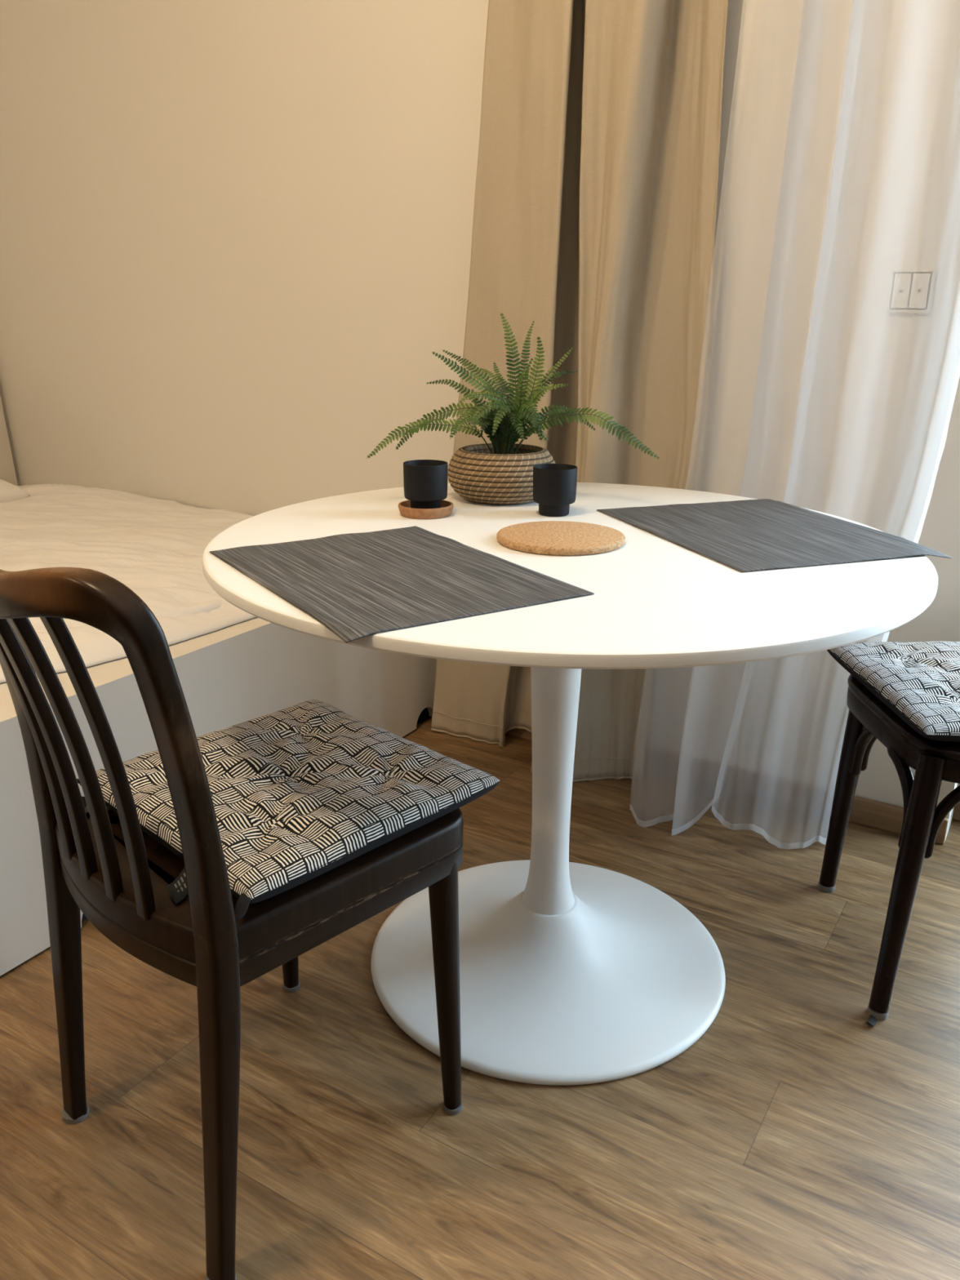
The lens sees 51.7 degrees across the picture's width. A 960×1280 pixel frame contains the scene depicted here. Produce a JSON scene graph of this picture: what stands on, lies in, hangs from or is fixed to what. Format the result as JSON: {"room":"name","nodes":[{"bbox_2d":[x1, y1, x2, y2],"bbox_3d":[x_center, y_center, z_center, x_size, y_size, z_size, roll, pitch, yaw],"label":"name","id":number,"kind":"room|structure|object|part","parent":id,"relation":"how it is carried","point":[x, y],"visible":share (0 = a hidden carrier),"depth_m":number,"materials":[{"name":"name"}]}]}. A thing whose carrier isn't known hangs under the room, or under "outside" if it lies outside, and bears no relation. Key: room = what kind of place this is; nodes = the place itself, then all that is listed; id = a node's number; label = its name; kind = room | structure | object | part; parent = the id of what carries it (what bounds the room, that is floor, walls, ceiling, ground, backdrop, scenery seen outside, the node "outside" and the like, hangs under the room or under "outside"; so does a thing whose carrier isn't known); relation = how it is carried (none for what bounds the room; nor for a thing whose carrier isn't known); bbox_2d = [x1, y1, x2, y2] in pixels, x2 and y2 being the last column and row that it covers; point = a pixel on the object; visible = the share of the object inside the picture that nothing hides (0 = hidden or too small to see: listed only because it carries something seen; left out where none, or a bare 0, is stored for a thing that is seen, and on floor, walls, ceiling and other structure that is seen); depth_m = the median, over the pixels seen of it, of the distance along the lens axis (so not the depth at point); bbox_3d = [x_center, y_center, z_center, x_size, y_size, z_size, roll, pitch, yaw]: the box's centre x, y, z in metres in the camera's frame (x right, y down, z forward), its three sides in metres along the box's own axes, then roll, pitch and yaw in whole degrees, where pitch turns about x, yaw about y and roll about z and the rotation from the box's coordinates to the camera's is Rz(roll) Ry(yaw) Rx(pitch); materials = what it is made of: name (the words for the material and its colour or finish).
{"room":"studio apartment","nodes":[
{"label":"studio apartment","id":0,"kind":"room"},
{"bbox_2d":[0,0,959,841],"bbox_3d":[0.918,-0.867,1.921,6.460,2.600,0.280,11,21,29],"label":"wall","id":1,"kind":"structure","parent":0,"point":[235,236],"depth_m":2.44,"materials":[{"name":"beige paint"}]},
{"bbox_2d":[505,728,948,844],"bbox_3d":[0.439,0.296,2.432,1.300,0.060,0.016,11,21,30],"label":"baseboard","id":2,"kind":"structure","parent":1,"relation":"attached to","point":[872,813],"depth_m":2.29,"materials":[{"name":"brown wood"}]},
{"bbox_2d":[885,267,937,313],"bbox_3d":[0.814,-0.660,1.875,0.081,0.081,0.014,11,21,29],"label":"switch","id":3,"kind":"object","parent":1,"relation":"attached to","point":[910,291],"visible":1,"depth_m":1.87,"materials":[{"name":"white plastic"}]},
{"bbox_2d":[0,716,959,1279],"bbox_3d":[-0.109,0.945,0.774,6.460,0.120,5.980,11,21,29],"label":"floor","id":4,"kind":"structure","parent":0,"point":[798,1137],"depth_m":1.41,"materials":[{"name":"brown wood"}]},
{"bbox_2d":[0,617,436,976],"bbox_3d":[-1.440,0.117,2.317,1.865,0.445,2.038,11,21,29],"label":"platform","id":5,"kind":"object","parent":4,"relation":"on","point":[254,668],"visible":0.39,"depth_m":1.98,"materials":[{"name":"white laminate"}]},
{"bbox_2d":[0,395,17,485],"bbox_3d":[-1.924,-0.617,2.952,0.085,0.520,1.100,11,21,29],"label":"headboard","id":6,"kind":"object","parent":5,"relation":"on","point":[7,473],"visible":0.76,"depth_m":3.40,"materials":[{"name":"beige"}]},
{"bbox_2d":[0,483,256,683],"bbox_3d":[-1.353,-0.155,2.268,1.678,0.101,1.894,11,21,29],"label":"duvet","id":7,"kind":"object","parent":5,"relation":"on","point":[154,547],"visible":0.5,"depth_m":2.38,"materials":[{"name":"white fabric"}]},
{"bbox_2d":[0,479,29,502],"bbox_3d":[-1.699,-0.429,2.810,0.430,0.161,0.640,11,21,29],"label":"pillow","id":8,"kind":"object","parent":7,"relation":"on","point":[9,491],"visible":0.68,"depth_m":2.94,"materials":[{"name":"white fabric"}]},
{"bbox_2d":[0,567,463,1279],"bbox_3d":[-0.316,0.264,1.256,0.414,0.859,0.510,17,25,40],"label":"dining chair","id":9,"kind":"object","parent":4,"relation":"on","point":[98,861],"visible":0.9,"depth_m":1.08,"materials":[{"name":"brown wood"}]},
{"bbox_3d":[-0.556,0.437,1.334,0.042,0.463,0.058,17,25,40],"label":"leg","id":10,"kind":"part","parent":9,"relation":"part of","materials":[{"name":"brown wood"}]},
{"bbox_3d":[-0.443,0.093,1.055,0.414,0.407,0.134,17,25,40],"label":"frame","id":11,"kind":"part","parent":9,"relation":"part of","materials":[{"name":"brown wood"}]},
{"bbox_3d":[-0.289,0.241,1.279,0.325,0.020,0.343,17,25,40],"label":"seat","id":12,"kind":"part","parent":9,"relation":"part of","materials":[{"name":"brown wood"}]},
{"bbox_3d":[-0.285,0.521,1.093,0.042,0.463,0.058,17,25,40],"label":"leg","id":13,"kind":"part","parent":9,"relation":"part of","materials":[{"name":"brown wood"}]},
{"bbox_3d":[-0.289,0.261,1.286,0.395,0.074,0.430,17,25,40],"label":"seat rail","id":14,"kind":"part","parent":9,"relation":"part of","materials":[{"name":"brown wood"}]},
{"bbox_2d":[76,699,500,920],"bbox_3d":[-0.266,0.193,1.298,0.421,0.054,0.431,17,25,41],"label":"seat cushion","id":15,"kind":"object","parent":9,"relation":"on","point":[300,792],"visible":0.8,"depth_m":1.25,"materials":[{"name":"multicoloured fabric"}]},
{"bbox_2d":[173,872,186,892],"bbox_3d":[-0.325,0.262,1.110,0.018,0.025,0.044,12,22,31],"label":"print","id":16,"kind":"object","parent":15,"relation":"on","point":[180,882],"depth_m":1.10,"materials":[{"name":"grey"}]},
{"bbox_3d":[-0.311,0.392,1.584,0.042,0.393,0.037,17,25,40],"label":"leg","id":17,"kind":"part","parent":9,"relation":"part of","materials":[{"name":"brown wood"}]},
{"bbox_3d":[-0.049,0.472,1.351,0.042,0.393,0.037,17,25,40],"label":"leg","id":18,"kind":"part","parent":9,"relation":"part of","materials":[{"name":"brown wood"}]},
{"bbox_2d":[202,482,937,1085],"bbox_3d":[0.119,0.202,1.622,1.050,0.750,1.050,-7,20,-22],"label":"round table","id":19,"kind":"object","parent":4,"relation":"on","point":[571,973],"visible":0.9,"depth_m":1.54,"materials":[{"name":"white paint"}]},
{"bbox_2d":[209,525,594,643],"bbox_3d":[-0.121,-0.089,1.306,0.333,0.008,0.450,-11,22,-31],"label":"placemat","id":20,"kind":"object","parent":19,"relation":"on","point":[357,585],"visible":1,"depth_m":1.26,"materials":[{"name":"fabric"}]},
{"bbox_2d":[398,499,453,519],"bbox_3d":[-0.091,-0.220,1.668,0.093,0.018,0.093,2,19,4],"label":"saucer","id":21,"kind":"object","parent":19,"relation":"on","point":[404,507],"visible":0.82,"depth_m":1.63,"materials":[{"name":"wood"}]},
{"bbox_2d":[403,459,448,508],"bbox_3d":[-0.091,-0.256,1.656,0.074,0.080,0.074,2,19,4],"label":"cup","id":22,"kind":"object","parent":21,"relation":"on","point":[424,481],"visible":0.84,"depth_m":1.63,"materials":[{"name":"black ceramic"}]},
{"bbox_2d":[447,443,555,504],"bbox_3d":[0.040,-0.303,1.803,0.200,0.090,0.200,2,19,4],"label":"basket","id":23,"kind":"object","parent":19,"relation":"on","point":[494,473],"depth_m":1.73,"materials":[{"name":"beige wicker"}]},
{"bbox_2d":[366,313,659,504],"bbox_3d":[0.062,-0.415,1.774,0.507,0.323,0.236,2,19,4],"label":"potted fern","id":24,"kind":"object","parent":19,"relation":"on","point":[500,471],"visible":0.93,"depth_m":1.74,"materials":[{"name":"green plant"}]},
{"bbox_2d":[533,463,577,516],"bbox_3d":[0.126,-0.252,1.670,0.074,0.080,0.074,2,19,4],"label":"cup","id":25,"kind":"object","parent":19,"relation":"on","point":[554,485],"visible":1,"depth_m":1.64,"materials":[{"name":"black ceramic"}]},
{"bbox_2d":[496,520,625,555],"bbox_3d":[0.121,-0.154,1.486,0.192,0.012,0.192,2,19,4],"label":"trivet","id":26,"kind":"object","parent":19,"relation":"on","point":[564,538],"visible":1,"depth_m":1.46,"materials":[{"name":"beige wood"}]},
{"bbox_2d":[596,498,951,572],"bbox_3d":[0.442,-0.172,1.572,0.354,0.011,0.443,-6,20,-18],"label":"placemat","id":27,"kind":"object","parent":19,"relation":"on","point":[746,535],"visible":1,"depth_m":1.53,"materials":[{"name":"fabric"}]},
{"bbox_2d":[817,674,959,1026],"bbox_3d":[0.876,0.132,1.674,0.539,0.862,0.477,0,19,-2],"label":"bentwood chair","id":28,"kind":"object","parent":4,"relation":"on","point":[869,719],"visible":0.88,"depth_m":1.58,"materials":[{"name":"dark stained wood"},{"name":"clear plastic"}]},
{"bbox_3d":[0.694,0.285,1.880,0.054,0.415,0.040,14,23,34],"label":"leg","id":29,"kind":"part","parent":28,"relation":"part of","materials":[{"name":"brown wood"}]},
{"bbox_2d":[826,640,959,742],"bbox_3d":[0.896,0.079,1.725,0.445,0.054,0.441,0,19,-2],"label":"seat cushion","id":30,"kind":"object","parent":28,"relation":"on","point":[919,682],"visible":1,"depth_m":1.70,"materials":[{"name":"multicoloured fabric"}]},
{"bbox_3d":[0.876,0.138,1.712,0.407,0.054,0.407,0,19,-2],"label":"seat rail","id":31,"kind":"part","parent":28,"relation":"part of","materials":[{"name":"brown wood"}]},
{"bbox_3d":[0.677,0.387,1.577,0.040,0.421,0.131,14,23,35],"label":"leg","id":32,"kind":"part","parent":28,"relation":"part of","materials":[{"name":"brown wood"}]},
{"bbox_3d":[1.154,-1.936,1.082,3.100,0.035,0.120,11,21,29],"label":"track","id":33,"kind":"object","parent":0,"visible":0},
{"bbox_2d":[431,0,728,782],"bbox_3d":[0.164,-0.910,2.084,0.667,2.563,0.184,12,22,31],"label":"curtain","id":34,"kind":"object","parent":33,"relation":"hanging from","point":[596,196],"visible":0.61,"depth_m":2.08,"materials":[{"name":"beige fabric"}]},
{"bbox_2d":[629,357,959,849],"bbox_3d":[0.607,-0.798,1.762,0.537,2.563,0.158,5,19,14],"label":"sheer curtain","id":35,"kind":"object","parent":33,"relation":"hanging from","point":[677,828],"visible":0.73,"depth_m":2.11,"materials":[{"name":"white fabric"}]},
{"bbox_3d":[1.803,-0.525,1.472,1.690,2.250,0.128,11,21,29],"label":"door","id":36,"kind":"structure","parent":0,"visible":0},
{"bbox_2d":[952,802,959,821],"bbox_3d":[1.784,0.521,1.806,1.690,0.055,0.014,11,21,29],"label":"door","id":37,"kind":"structure","parent":36,"relation":"attached to","point":[956,815],"depth_m":2.22,"materials":[{"name":"brown wood"}]}
]}

